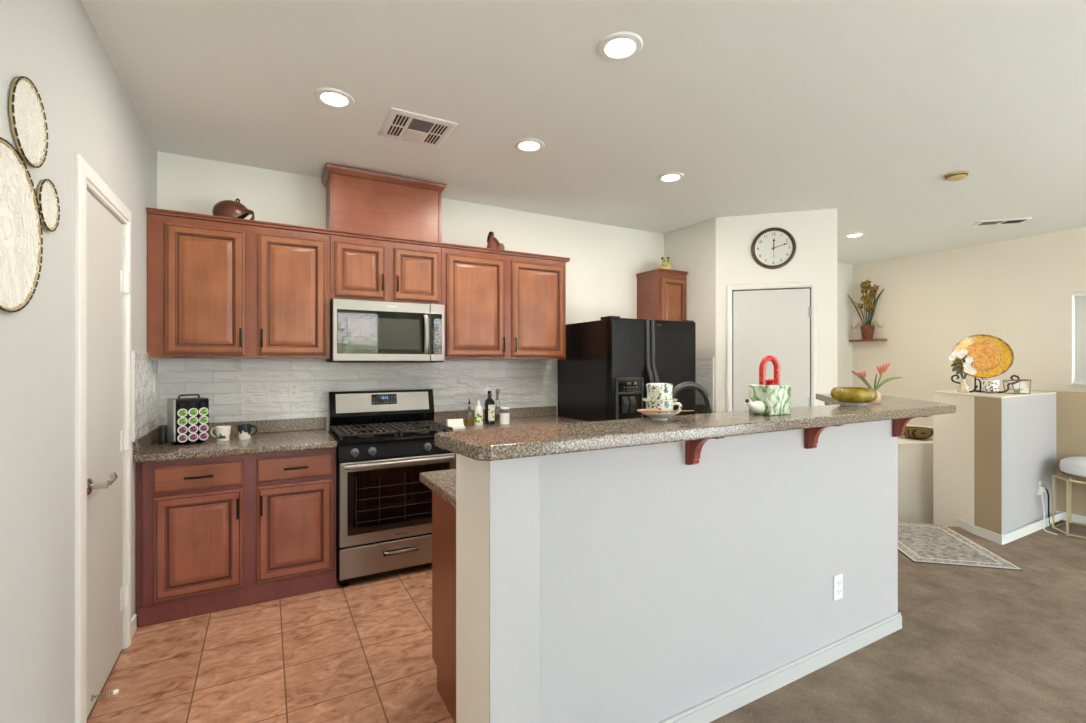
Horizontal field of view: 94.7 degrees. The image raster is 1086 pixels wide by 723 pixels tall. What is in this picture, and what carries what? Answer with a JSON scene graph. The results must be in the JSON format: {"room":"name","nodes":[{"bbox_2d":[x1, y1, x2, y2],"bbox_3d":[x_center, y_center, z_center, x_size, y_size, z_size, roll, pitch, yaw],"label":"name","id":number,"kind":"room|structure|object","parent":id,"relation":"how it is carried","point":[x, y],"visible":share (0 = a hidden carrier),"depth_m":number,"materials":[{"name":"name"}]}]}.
{"room":"kitchen","nodes":[
{"label":"kitchen","id":0,"kind":"room"},
{"bbox_2d":[0,0,156,722],"bbox_3d":[-0.907,0.029,0.223,0.160,2.743,6.670,0,0,-29],"label":"wall","id":1,"kind":"structure","parent":0,"point":[89,111],"depth_m":1.62,"materials":[{"name":"grey paint"}]},
{"bbox_2d":[0,137,42,311],"bbox_3d":[-1.415,-0.357,1.319,0.012,0.448,0.448,0,0,-29],"label":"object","id":2,"kind":"object","parent":1,"relation":"attached to","point":[21,240],"visible":1,"depth_m":1.37,"materials":[{"name":"beige wood"}]},
{"bbox_2d":[9,76,47,167],"bbox_3d":[-1.485,-0.692,1.446,0.012,0.244,0.244,0,0,-29],"label":"hoop","id":3,"kind":"object","parent":1,"relation":"attached to","point":[27,117],"visible":1,"depth_m":1.44,"materials":[{"name":"beige fabric"}]},
{"bbox_2d":[36,179,59,231],"bbox_3d":[-1.554,-0.493,1.571,0.012,0.160,0.160,0,0,-29],"label":"hoop","id":4,"kind":"object","parent":1,"relation":"attached to","point":[48,200],"visible":0.99,"depth_m":1.57,"materials":[{"name":"white fabric"}]},
{"bbox_2d":[75,153,130,722],"bbox_3d":[-1.871,0.321,2.170,0.130,2.158,0.800,0,0,-29],"label":"door","id":5,"kind":"structure","parent":1,"relation":"in","point":[102,220],"depth_m":2.09,"materials":[{"name":"grey paint"}]},
{"bbox_2d":[131,614,136,638],"bbox_3d":[-0.701,1.360,0.029,0.012,0.080,5.930,0,0,-29],"label":"baseboard","id":6,"kind":"structure","parent":1,"relation":"attached to","point":[134,618],"depth_m":2.58,"materials":[{"name":"white paint"}]},
{"bbox_2d":[135,352,158,438],"bbox_3d":[-2.282,0.178,2.878,0.009,0.463,0.676,0,0,-29],"label":"backsplash","id":7,"kind":"structure","parent":1,"relation":"attached to","point":[146,401],"depth_m":2.83,"materials":[{"name":"tile"}]},
{"bbox_2d":[152,373,155,392],"bbox_3d":[-2.360,0.125,3.037,0.009,0.115,0.070,0,0,-29],"label":"wall switch","id":8,"kind":"object","parent":1,"relation":"attached to","point":[153,374],"visible":1,"depth_m":3.02,"materials":[{"name":"white plastic"}]},
{"bbox_2d":[131,351,713,441],"bbox_3d":[-0.326,0.195,3.728,4.255,0.510,0.282,0,0,-29],"label":"trim","id":9,"kind":"structure","parent":1,"relation":"attached to","point":[132,352],"depth_m":2.58,"materials":[{"name":"white paint"}]},
{"bbox_2d":[87,563,453,722],"bbox_3d":[1.247,1.430,1.474,5.110,0.060,6.770,0,0,-29],"label":"floor","id":10,"kind":"structure","parent":0,"point":[360,651],"depth_m":2.32,"materials":[{"name":"tile"}]},
{"bbox_2d":[136,448,335,627],"bbox_3d":[-1.855,0.963,3.119,0.986,0.874,0.682,0,0,-29],"label":"base cabinet","id":11,"kind":"object","parent":10,"relation":"on","point":[214,534],"visible":0.95,"depth_m":2.83,"materials":[{"name":"red wood"}]},
{"bbox_2d":[133,429,336,462],"bbox_3d":[-1.858,0.505,3.127,0.987,0.039,0.665,0,0,-29],"label":"countertop","id":12,"kind":"structure","parent":11,"relation":"on","point":[270,442],"depth_m":2.93,"materials":[{"name":"stone"}]},
{"bbox_2d":[157,427,167,442],"bbox_3d":[-2.302,0.439,3.029,0.054,0.095,0.054,0,0,-29],"label":"grinder","id":13,"kind":"object","parent":12,"relation":"on","point":[162,431],"visible":0.98,"depth_m":3.01,"materials":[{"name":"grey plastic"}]},
{"bbox_2d":[167,394,208,444],"bbox_3d":[-2.138,0.339,3.016,0.176,0.293,0.182,0,0,41],"label":"coffee pod rack","id":14,"kind":"object","parent":12,"relation":"on","point":[173,405],"visible":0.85,"depth_m":2.96,"materials":[{"name":"black metal"}]},
{"bbox_2d":[177,434,187,442],"bbox_3d":[-2.114,0.445,2.933,0.010,0.050,0.051,0,0,41],"label":"pod","id":15,"kind":"object","parent":14,"relation":"in","point":[181,438],"visible":1,"depth_m":2.93,"materials":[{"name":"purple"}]},
{"bbox_2d":[177,426,187,433],"bbox_3d":[-2.114,0.397,2.933,0.010,0.050,0.051,0,0,41],"label":"pod","id":16,"kind":"object","parent":14,"relation":"in","point":[182,429],"visible":1,"depth_m":2.93,"materials":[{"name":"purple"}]},
{"bbox_2d":[177,417,187,425],"bbox_3d":[-2.114,0.347,2.933,0.010,0.050,0.051,0,0,41],"label":"pod","id":17,"kind":"object","parent":14,"relation":"in","point":[182,421],"visible":1,"depth_m":2.93,"materials":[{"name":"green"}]},
{"bbox_2d":[177,409,187,416],"bbox_3d":[-2.114,0.297,2.933,0.010,0.050,0.051,0,0,41],"label":"pod","id":18,"kind":"object","parent":14,"relation":"in","point":[182,412],"visible":1,"depth_m":2.93,"materials":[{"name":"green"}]},
{"bbox_2d":[188,433,197,440],"bbox_3d":[-2.080,0.445,2.973,0.010,0.050,0.051,0,0,41],"label":"pod","id":19,"kind":"object","parent":14,"relation":"in","point":[193,436],"visible":1,"depth_m":2.97,"materials":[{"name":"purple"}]},
{"bbox_2d":[188,425,197,432],"bbox_3d":[-2.080,0.397,2.973,0.010,0.050,0.051,0,0,41],"label":"pod","id":20,"kind":"object","parent":14,"relation":"in","point":[193,428],"visible":1,"depth_m":2.97,"materials":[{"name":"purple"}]},
{"bbox_2d":[188,416,197,424],"bbox_3d":[-2.080,0.347,2.973,0.010,0.050,0.051,0,0,41],"label":"pod","id":21,"kind":"object","parent":14,"relation":"in","point":[193,420],"visible":1,"depth_m":2.97,"materials":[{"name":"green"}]},
{"bbox_2d":[188,408,197,416],"bbox_3d":[-2.080,0.297,2.973,0.010,0.050,0.051,0,0,41],"label":"pod","id":22,"kind":"object","parent":14,"relation":"in","point":[192,412],"visible":1,"depth_m":2.97,"materials":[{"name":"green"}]},
{"bbox_2d":[210,426,230,441],"bbox_3d":[-1.990,0.442,3.089,0.108,0.089,0.086,0,0,-36],"label":"mug","id":23,"kind":"object","parent":12,"relation":"on","point":[222,433],"visible":1,"depth_m":3.07,"materials":[{"name":"white ceramic"}]},
{"bbox_2d":[134,417,325,454],"bbox_3d":[-1.858,0.443,3.126,0.987,0.086,0.652,0,0,-29],"label":"backsplash strip","id":24,"kind":"object","parent":12,"relation":"on","point":[149,438],"visible":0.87,"depth_m":3.44,"materials":[{"name":"stone"}]},
{"bbox_2d":[237,424,257,439],"bbox_3d":[-1.887,0.442,3.187,0.107,0.089,0.081,0,0,-39],"label":"mug","id":25,"kind":"object","parent":12,"relation":"on","point":[244,430],"visible":1,"depth_m":3.15,"materials":[{"name":"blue ceramic"}]},
{"bbox_2d":[328,389,455,586],"bbox_3d":[-1.062,0.807,3.516,0.775,1.186,0.730,0,0,-29],"label":"gas range","id":26,"kind":"object","parent":10,"relation":"on","point":[385,439],"visible":0.9,"depth_m":3.25,"materials":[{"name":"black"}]},
{"bbox_2d":[328,428,449,445],"bbox_3d":[-1.071,0.499,3.515,0.759,0.031,0.614,0,0,-29],"label":"cooktop","id":27,"kind":"object","parent":26,"relation":"in","point":[414,437],"depth_m":3.28,"materials":[{"name":"black metal"}]},
{"bbox_2d":[432,491,455,722],"bbox_3d":[0.578,0.963,2.444,2.100,0.874,0.648,0,0,-29],"label":"base cabinet","id":28,"kind":"object","parent":10,"relation":"on","point":[443,513],"visible":0.06,"depth_m":2.05,"materials":[{"name":"brown wood"}]},
{"bbox_2d":[420,469,455,507],"bbox_3d":[0.564,0.506,2.444,2.173,0.040,0.662,0,0,-29],"label":"countertop","id":29,"kind":"structure","parent":28,"relation":"on","point":[442,482],"depth_m":2.04,"materials":[{"name":"stone"}]},
{"bbox_2d":[672,381,711,413],"bbox_3d":[0.730,0.289,2.405,0.294,0.394,0.060,0,0,-3],"label":"kitchen faucet","id":30,"kind":"object","parent":29,"relation":"on","point":[708,406],"visible":0.43,"depth_m":2.39,"materials":[{"name":"grey metal"}]},
{"bbox_2d":[558,316,695,421],"bbox_3d":[0.743,0.519,4.408,0.899,1.762,0.910,0,0,-29],"label":"refrigerator","id":31,"kind":"object","parent":10,"relation":"on","point":[609,363],"visible":0.45,"depth_m":4.08,"materials":[{"name":"black metal"}]},
{"bbox_3d":[-0.241,0.963,4.013,1.166,0.874,0.682,0,0,-29],"label":"base cabinet","id":32,"kind":"object","parent":10,"relation":"on","visible":0},
{"bbox_2d":[438,415,588,430],"bbox_3d":[-0.236,0.505,4.026,1.159,0.039,0.665,0,0,-29],"label":"countertop","id":33,"kind":"structure","parent":32,"relation":"on","point":[539,420],"depth_m":4.04,"materials":[{"name":"stone"}]},
{"bbox_2d":[446,419,464,428],"bbox_3d":[-0.650,0.453,3.699,0.120,0.066,0.100,0,0,-29],"label":"napkin holder","id":34,"kind":"object","parent":33,"relation":"on","point":[454,423],"visible":0.79,"depth_m":3.68,"materials":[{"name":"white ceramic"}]},
{"bbox_2d":[466,398,472,424],"bbox_3d":[-0.569,0.383,3.869,0.054,0.205,0.054,0,0,-29],"label":"oil bottle","id":35,"kind":"object","parent":33,"relation":"on","point":[469,414],"visible":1,"depth_m":3.85,"materials":[{"name":"clear glass"}]},
{"bbox_2d":[474,400,482,425],"bbox_3d":[-0.498,0.388,3.869,0.067,0.197,0.067,0,0,-29],"label":"sauce bottle","id":36,"kind":"object","parent":33,"relation":"on","point":[478,413],"visible":1,"depth_m":3.84,"materials":[{"name":"white plastic"}]},
{"bbox_2d":[485,391,494,424],"bbox_3d":[-0.419,0.354,3.928,0.070,0.263,0.072,0,0,-29],"label":"wine bottle","id":37,"kind":"object","parent":33,"relation":"on","point":[489,402],"visible":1,"depth_m":3.90,"materials":[{"name":"black glass"}]},
{"bbox_2d":[434,406,555,421],"bbox_3d":[-0.389,0.443,4.301,1.159,0.086,0.020,0,0,-29],"label":"backsplash strip","id":38,"kind":"object","parent":33,"relation":"on","point":[442,416],"visible":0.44,"depth_m":4.37,"materials":[{"name":"laminate"}]},
{"bbox_2d":[495,389,499,421],"bbox_3d":[-0.371,0.351,4.093,0.060,0.270,0.059,0,0,-29],"label":"pepper mill","id":39,"kind":"object","parent":33,"relation":"on","point":[497,406],"visible":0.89,"depth_m":4.08,"materials":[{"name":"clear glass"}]},
{"bbox_2d":[500,407,509,423],"bbox_3d":[-0.302,0.419,3.949,0.077,0.133,0.077,0,0,-29],"label":"canister","id":40,"kind":"object","parent":33,"relation":"on","point":[504,411],"visible":1,"depth_m":3.92,"materials":[{"name":"white ceramic"}]},
{"bbox_3d":[1.259,0.963,4.845,0.376,0.874,0.682,0,0,-29],"label":"base cabinet","id":41,"kind":"object","parent":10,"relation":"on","visible":0},
{"bbox_3d":[1.255,0.505,4.852,0.380,0.039,0.665,0,0,-29],"label":"countertop","id":42,"kind":"structure","parent":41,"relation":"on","visible":0},
{"bbox_2d":[696,404,704,413],"bbox_3d":[1.255,0.443,4.852,0.380,0.086,0.652,0,0,-29],"label":"backsplash strip","id":43,"kind":"object","parent":42,"relation":"on","point":[699,408],"visible":0.06,"depth_m":4.76,"materials":[{"name":"stone"}]},
{"bbox_2d":[456,453,538,722],"bbox_3d":[-0.144,0.830,1.512,0.155,1.140,0.275,0,0,-29],"label":"wall","id":44,"kind":"structure","parent":0,"point":[497,501],"depth_m":1.41,"materials":[{"name":"grey paint"}]},
{"bbox_2d":[157,151,852,415],"bbox_3d":[0.891,0.878,5.102,7.995,4.443,0.120,0,0,-29],"label":"wall","id":45,"kind":"structure","parent":0,"point":[603,266],"depth_m":4.40,"materials":[{"name":"white paint"}]},
{"bbox_2d":[147,214,329,358],"bbox_3d":[-1.931,-0.444,3.252,0.982,0.837,0.376,0,0,-29],"label":"upper cabinet","id":46,"kind":"object","parent":45,"relation":"attached to","point":[216,290],"visible":0.98,"depth_m":3.09,"materials":[{"name":"brown wood"}]},
{"bbox_2d":[146,207,569,262],"bbox_3d":[-1.109,-0.877,3.724,2.878,0.028,0.346,0,0,-29],"label":"crown molding","id":47,"kind":"structure","parent":46,"relation":"on","point":[154,211],"depth_m":3.38,"materials":[{"name":"brown wood"}]},
{"bbox_2d":[212,198,253,219],"bbox_3d":[-1.948,-0.963,3.150,0.226,0.143,0.150,0,0,-29],"label":"teapot","id":48,"kind":"object","parent":47,"relation":"on","point":[225,208],"visible":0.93,"depth_m":3.09,"materials":[{"name":"brown ceramic"}]},
{"bbox_2d":[321,163,445,241],"bbox_3d":[-1.169,-1.111,3.688,0.825,0.439,0.351,0,0,-29],"label":"chase","id":49,"kind":"object","parent":47,"relation":"on","point":[357,200],"visible":0.92,"depth_m":3.55,"materials":[{"name":"brown wood"}]},
{"bbox_2d":[487,231,504,249],"bbox_3d":[-0.382,-0.969,4.019,0.150,0.156,0.095,0,0,-29],"label":"figurine","id":50,"kind":"object","parent":47,"relation":"on","point":[493,243],"visible":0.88,"depth_m":3.98,"materials":[{"name":"brown ceramic"}]},
{"bbox_2d":[289,382,299,397],"bbox_3d":[-1.765,0.196,3.545,0.070,0.115,0.010,0,0,-29],"label":"wall outlet","id":51,"kind":"object","parent":45,"relation":"attached to","point":[294,387],"visible":1,"depth_m":3.54,"materials":[{"name":"white plastic"}]},
{"bbox_2d":[159,358,556,430],"bbox_3d":[-1.164,0.237,3.889,2.945,0.525,0.009,0,0,-29],"label":"backsplash","id":52,"kind":"structure","parent":45,"relation":"attached to","point":[236,390],"depth_m":3.64,"materials":[{"name":"tile"}]},
{"bbox_2d":[330,235,440,304],"bbox_3d":[-1.163,-0.643,3.677,0.769,0.437,0.376,0,0,-29],"label":"upper cabinet","id":53,"kind":"object","parent":45,"relation":"attached to","point":[360,268],"visible":0.96,"depth_m":3.53,"materials":[{"name":"brown wood"}]},
{"bbox_2d":[327,299,444,362],"bbox_3d":[-1.140,-0.211,3.641,0.762,0.428,0.441,0,0,-29],"label":"microwave","id":54,"kind":"object","parent":53,"relation":"attached to","point":[361,331],"visible":0.99,"depth_m":3.47,"materials":[{"name":"silver metal"}]},
{"bbox_2d":[441,247,565,359],"bbox_3d":[-0.347,-0.444,4.129,1.093,0.837,0.376,0,0,-29],"label":"upper cabinet","id":55,"kind":"object","parent":45,"relation":"attached to","point":[498,306],"visible":0.96,"depth_m":3.97,"materials":[{"name":"brown wood"}]},
{"bbox_2d":[636,268,687,320],"bbox_3d":[1.196,-0.460,4.985,0.371,0.869,0.376,0,0,-29],"label":"upper cabinet","id":56,"kind":"object","parent":45,"relation":"attached to","point":[661,293],"visible":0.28,"depth_m":4.87,"materials":[{"name":"brown wood"}]},
{"bbox_2d":[658,257,671,269],"bbox_3d":[1.217,-0.965,4.950,0.136,0.141,0.178,0,0,-14],"label":"cat figurine","id":57,"kind":"object","parent":56,"relation":"on","point":[665,263],"visible":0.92,"depth_m":4.90,"materials":[{"name":"yellow ceramic"}]},
{"bbox_2d":[79,0,1085,264],"bbox_3d":[2.506,-1.403,2.183,8.000,0.120,6.790,0,0,-29],"label":"ceiling","id":58,"kind":"structure","parent":0,"point":[862,109],"depth_m":2.53,"materials":[{"name":"white paint"}]},
{"bbox_2d":[314,88,354,107],"bbox_3d":[-1.059,-1.338,2.540,0.192,0.010,0.192,0,0,-29],"label":"recessed light","id":59,"kind":"object","parent":58,"relation":"in","point":[332,97],"visible":1,"depth_m":2.53,"materials":[{"name":"white plastic"}]},
{"bbox_2d":[378,107,457,147],"bbox_3d":[-0.724,-1.334,2.874,0.367,0.018,0.350,0,0,-29],"label":"ceiling vent","id":60,"kind":"object","parent":58,"relation":"in","point":[400,124],"visible":1,"depth_m":2.84,"materials":[{"name":"white plastic"}]},
{"bbox_2d":[408,118,433,132],"bbox_3d":[-0.689,-1.333,2.818,0.116,0.005,0.127,0,0,-29],"label":"grille","id":61,"kind":"object","parent":60,"relation":"attached to","point":[417,125],"depth_m":2.81,"materials":[{"name":"grey plastic"}]},
{"bbox_2d":[514,138,544,151],"bbox_3d":[-0.085,-1.338,3.091,0.192,0.010,0.192,0,0,-29],"label":"recessed light","id":62,"kind":"object","parent":58,"relation":"in","point":[526,144],"visible":1,"depth_m":3.08,"materials":[{"name":"white plastic"}]},
{"bbox_2d":[598,31,642,60],"bbox_3d":[0.329,-1.338,2.126,0.192,0.010,0.192,0,0,-29],"label":"recessed light","id":63,"kind":"object","parent":58,"relation":"in","point":[617,46],"visible":1,"depth_m":2.11,"materials":[{"name":"white plastic"}]},
{"bbox_2d":[657,172,683,181],"bbox_3d":[0.926,-1.338,3.623,0.192,0.010,0.192,0,0,-29],"label":"recessed light","id":64,"kind":"object","parent":58,"relation":"in","point":[670,176],"visible":1,"depth_m":3.61,"materials":[{"name":"white plastic"}]},
{"bbox_2d":[844,233,864,237],"bbox_3d":[3.285,-1.338,5.274,0.192,0.010,0.192,0,0,-29],"label":"recessed light","id":65,"kind":"object","parent":58,"relation":"in","point":[852,235],"visible":1,"depth_m":5.27,"materials":[{"name":"white plastic"}]},
{"bbox_2d":[944,170,968,180],"bbox_3d":[2.950,-1.324,3.568,0.136,0.038,0.135,0,0,-29],"label":"smoke detector","id":66,"kind":"object","parent":58,"relation":"attached to","point":[957,175],"visible":1,"depth_m":3.54,"materials":[{"name":"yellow plastic"}]},
{"bbox_2d":[972,218,1031,225],"bbox_3d":[4.368,-1.337,4.765,0.400,0.012,0.150,0,0,16],"label":"ceiling vent","id":67,"kind":"object","parent":58,"relation":"in","point":[1019,220],"visible":1,"depth_m":4.74,"materials":[{"name":"white plastic"}]},
{"bbox_2d":[539,420,897,722],"bbox_3d":[0.865,0.830,2.154,2.231,1.140,0.130,0,0,-29],"label":"wall","id":68,"kind":"structure","parent":0,"point":[667,585],"depth_m":1.94,"materials":[{"name":"grey paint"}]},
{"bbox_2d":[435,393,955,460],"bbox_3d":[1.114,0.239,2.257,3.180,0.041,0.852,0,0,-41],"label":"countertop","id":69,"kind":"structure","parent":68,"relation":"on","point":[493,444],"depth_m":1.68,"materials":[{"name":"stone"}]},
{"bbox_2d":[641,412,679,419],"bbox_3d":[0.448,0.203,1.920,0.152,0.031,0.152,0,0,-29],"label":"bowl","id":70,"kind":"object","parent":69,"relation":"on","point":[654,416],"visible":0.73,"depth_m":1.87,"materials":[{"name":"white ceramic"}]},
{"bbox_2d":[646,402,681,412],"bbox_3d":[0.458,0.177,1.925,0.128,0.056,0.104,0,0,-29],"label":"teacup","id":71,"kind":"object","parent":70,"relation":"in","point":[668,406],"visible":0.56,"depth_m":1.88,"materials":[{"name":"ceramic"}]},
{"bbox_2d":[642,383,676,401],"bbox_3d":[0.448,0.114,1.920,0.132,0.070,0.132,0,0,-29],"label":"filter","id":72,"kind":"object","parent":71,"relation":"on","point":[656,392],"visible":1,"depth_m":1.88,"materials":[{"name":"ceramic"}]},
{"bbox_2d":[637,409,693,412],"bbox_3d":[0.455,0.177,1.850,0.261,0.018,0.044,0,0,-29],"label":"wooden spoon","id":73,"kind":"object","parent":70,"relation":"on","point":[638,410],"visible":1,"depth_m":1.80,"materials":[{"name":"brown wood"}]},
{"bbox_2d":[744,355,790,415],"bbox_3d":[0.925,0.094,2.100,0.212,0.250,0.112,0,0,-29],"label":"teapot","id":74,"kind":"object","parent":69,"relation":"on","point":[769,397],"visible":1,"depth_m":2.08,"materials":[{"name":"green ceramic"}]},
{"bbox_2d":[830,387,877,405],"bbox_3d":[1.570,0.174,2.530,0.206,0.090,0.206,0,0,-29],"label":"bowl","id":75,"kind":"object","parent":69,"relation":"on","point":[845,396],"visible":0.99,"depth_m":2.46,"materials":[{"name":"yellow ceramic"}]},
{"bbox_2d":[852,363,901,402],"bbox_3d":[1.800,0.109,2.695,0.271,0.219,0.066,0,0,11],"label":"flower vase","id":76,"kind":"object","parent":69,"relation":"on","point":[878,399],"visible":0.82,"depth_m":2.70,"materials":[{"name":"beige ceramic"}]},
{"bbox_2d":[685,437,723,464],"bbox_3d":[0.594,0.324,1.840,0.038,0.128,0.156,0,0,-29],"label":"corbel","id":77,"kind":"object","parent":68,"relation":"attached to","point":[693,448],"visible":0.68,"depth_m":1.87,"materials":[{"name":"brown wood"}]},
{"bbox_2d":[657,612,901,722],"bbox_3d":[0.867,1.360,1.990,2.414,0.080,0.159,0,0,-29],"label":"baseboard","id":78,"kind":"structure","parent":68,"relation":"attached to","point":[709,710],"depth_m":2.16,"materials":[{"name":"white paint"}]},
{"bbox_2d":[804,425,843,448],"bbox_3d":[1.230,0.324,2.193,0.038,0.128,0.156,0,0,-29],"label":"corbel","id":79,"kind":"object","parent":68,"relation":"attached to","point":[811,435],"visible":0.66,"depth_m":2.23,"materials":[{"name":"brown wood"}]},
{"bbox_2d":[833,573,842,600],"bbox_3d":[1.401,1.067,2.372,0.070,0.115,0.010,0,0,-29],"label":"wall outlet","id":80,"kind":"object","parent":68,"relation":"attached to","point":[838,579],"visible":1,"depth_m":2.37,"materials":[{"name":"white plastic"}]},
{"bbox_2d":[892,416,929,436],"bbox_3d":[1.877,0.324,2.551,0.038,0.128,0.156,0,0,-29],"label":"corbel","id":81,"kind":"object","parent":68,"relation":"attached to","point":[898,425],"visible":0.67,"depth_m":2.58,"materials":[{"name":"brown wood"}]},
{"bbox_2d":[664,208,836,412],"bbox_3d":[1.917,0.878,4.802,0.710,4.443,1.400,0,0,-29],"label":"wall","id":82,"kind":"structure","parent":0,"point":[715,253],"depth_m":4.58,"materials":[{"name":"white paint"}]},
{"bbox_2d":[696,358,711,404],"bbox_3d":[1.523,0.205,4.772,0.009,0.490,0.250,0,0,-29],"label":"backsplash","id":83,"kind":"structure","parent":82,"relation":"attached to","point":[703,365],"depth_m":4.75,"materials":[{"name":"tile"}]},
{"bbox_2d":[727,281,816,411],"bbox_3d":[2.044,0.344,4.473,0.750,2.112,0.079,0,0,16],"label":"door","id":84,"kind":"structure","parent":82,"relation":"in","point":[765,320],"depth_m":4.50,"materials":[{"name":"grey paint"}]},
{"bbox_2d":[751,227,795,268],"bbox_3d":[2.070,-1.025,4.489,0.372,0.372,0.030,0,0,16],"label":"wall clock","id":85,"kind":"object","parent":82,"relation":"attached to","point":[772,248],"visible":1,"depth_m":4.49,"materials":[{"name":"brown"}]},
{"bbox_2d":[709,520,1085,722],"bbox_3d":[3.438,1.430,1.843,6.600,0.060,5.290,0,0,-29],"label":"floor","id":86,"kind":"structure","parent":0,"point":[972,644],"depth_m":2.38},
{"bbox_2d":[898,522,1022,570],"bbox_3d":[3.009,1.395,3.885,0.645,0.010,0.945,0,0,13],"label":"rug","id":87,"kind":"object","parent":86,"relation":"on","point":[920,543],"visible":0.73,"depth_m":3.73,"materials":[{"name":"beige fabric"}]},
{"bbox_2d":[1052,456,1085,538],"bbox_3d":[4.525,1.091,4.029,0.528,0.613,0.556,0,0,-29],"label":"stool","id":88,"kind":"object","parent":86,"relation":"on","point":[1074,467],"visible":1,"depth_m":4.08,"materials":[{"name":"gold metal"}]},
{"bbox_2d":[1059,456,1085,477],"bbox_3d":[4.534,0.854,4.051,0.490,0.137,0.490,0,0,-29],"label":"cushion","id":89,"kind":"object","parent":88,"relation":"on","point":[1074,466],"depth_m":4.07,"materials":[{"name":"white fabric"}]},
{"bbox_2d":[898,424,932,523],"bbox_3d":[3.865,1.940,5.613,1.997,2.320,1.869,0,0,-29],"label":"wall","id":90,"kind":"structure","parent":0,"point":[915,456],"depth_m":4.83,"materials":[{"name":"beige paint"}]},
{"bbox_2d":[903,426,932,439],"bbox_3d":[3.820,0.728,5.113,0.350,0.105,0.350,0,0,-29],"label":"decorative bowl","id":91,"kind":"object","parent":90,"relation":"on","point":[911,432],"visible":0.67,"depth_m":5.03,"materials":[{"name":"brown wood"}]},
{"bbox_2d":[853,227,1085,425],"bbox_3d":[5.954,0.878,4.027,0.120,4.443,6.670,0,0,-29],"label":"wall","id":92,"kind":"structure","parent":0,"point":[1019,292],"depth_m":5.76,"materials":[{"name":"beige paint"}]},
{"bbox_2d":[849,339,886,341],"bbox_3d":[4.327,-0.293,6.672,0.158,0.026,0.415,0,0,-29],"label":"wall shelf","id":93,"kind":"object","parent":92,"relation":"attached to","point":[858,340],"visible":1,"depth_m":6.62,"materials":[{"name":"brown wood"}]},
{"bbox_2d":[847,280,884,338],"bbox_3d":[4.306,-0.697,6.645,0.219,0.782,0.422,0,0,-29],"label":"potted orchid","id":94,"kind":"object","parent":93,"relation":"on","point":[867,329],"visible":0.99,"depth_m":6.61,"materials":[{"name":"plant"}]},
{"bbox_2d":[1069,292,1085,384],"bbox_3d":[5.706,-0.236,4.433,0.140,0.928,1.442,0,0,-29],"label":"window","id":95,"kind":"structure","parent":92,"relation":"in","point":[1080,297],"depth_m":5.00,"materials":[{"name":"white paint"}]},
{"bbox_2d":[1074,296,1085,381],"bbox_3d":[5.686,-0.239,4.423,0.004,0.868,1.393,0,0,-29],"label":"blind","id":96,"kind":"object","parent":95,"relation":"attached to","point":[1079,301],"depth_m":5.00,"materials":[{"name":"grey"}]},
{"bbox_2d":[933,392,1055,534],"bbox_3d":[3.922,1.688,4.429,1.245,2.823,0.635,0,0,-29],"label":"wall","id":97,"kind":"structure","parent":0,"point":[991,455],"depth_m":4.13,"materials":[{"name":"grey paint"}]},
{"bbox_2d":[933,390,1056,397],"bbox_3d":[3.921,0.271,4.429,1.247,0.012,0.642,0,0,-29],"label":"trim","id":98,"kind":"structure","parent":97,"relation":"on","point":[978,394],"depth_m":4.25,"materials":[{"name":"beige paint"}]},
{"bbox_2d":[949,349,976,392],"bbox_3d":[3.630,0.075,4.344,0.194,0.380,0.088,0,0,17],"label":"flower vase","id":99,"kind":"object","parent":98,"relation":"on","point":[963,387],"visible":1,"depth_m":4.32,"materials":[{"name":"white plant"}]},
{"bbox_2d":[951,374,1019,392],"bbox_3d":[3.881,0.115,4.425,0.470,0.301,0.159,0,0,24],"label":"plate stand","id":100,"kind":"object","parent":98,"relation":"on","point":[1012,376],"visible":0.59,"depth_m":4.38,"materials":[{"name":"black metal"}]},
{"bbox_2d":[952,334,1013,377],"bbox_3d":[3.880,-0.054,4.422,0.432,0.387,0.093,0,0,24],"label":"platter","id":101,"kind":"object","parent":100,"relation":"on","point":[992,356],"visible":0.79,"depth_m":4.42,"materials":[{"name":"yellow ceramic"}]},
{"bbox_2d":[981,379,999,393],"bbox_3d":[3.802,0.206,4.247,0.120,0.118,0.120,0,0,-29],"label":"candle holder","id":102,"kind":"object","parent":98,"relation":"on","point":[989,386],"visible":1,"depth_m":4.21,"materials":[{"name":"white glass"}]},
{"bbox_2d":[1003,379,1030,393],"bbox_3d":[3.965,0.203,4.179,0.148,0.122,0.116,0,0,2],"label":"terrarium","id":103,"kind":"object","parent":98,"relation":"on","point":[1017,390],"visible":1,"depth_m":4.16,"materials":[{"name":"clear glass"}]},
{"bbox_2d":[1040,486,1057,534],"bbox_3d":[4.186,1.227,4.152,0.049,0.344,0.222,0,0,24],"label":"power cord","id":104,"kind":"object","parent":97,"relation":"attached to","point":[1042,489],"visible":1,"depth_m":4.22,"materials":[{"name":"white plastic"}]},
{"bbox_2d":[1042,486,1061,524],"bbox_3d":[4.413,1.227,4.323,0.372,0.344,0.030,0,0,-25],"label":"power cord","id":105,"kind":"object","parent":97,"relation":"attached to","point":[1042,486],"visible":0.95,"depth_m":4.28,"materials":[{"name":"black plastic"}]},
{"bbox_2d":[1009,389,1085,515],"bbox_3d":[5.372,0.833,3.241,0.140,1.135,3.660,0,0,-29],"label":"wall","id":106,"kind":"structure","parent":0,"point":[1070,406],"depth_m":4.40,"materials":[{"name":"beige paint"}]},
{"bbox_2d":[957,511,1085,544],"bbox_3d":[4.769,1.365,2.886,1.260,0.070,3.625,0,0,-29],"label":"baseboard","id":107,"kind":"structure","parent":106,"relation":"attached to","point":[1018,533],"depth_m":4.08,"materials":[{"name":"white paint"}]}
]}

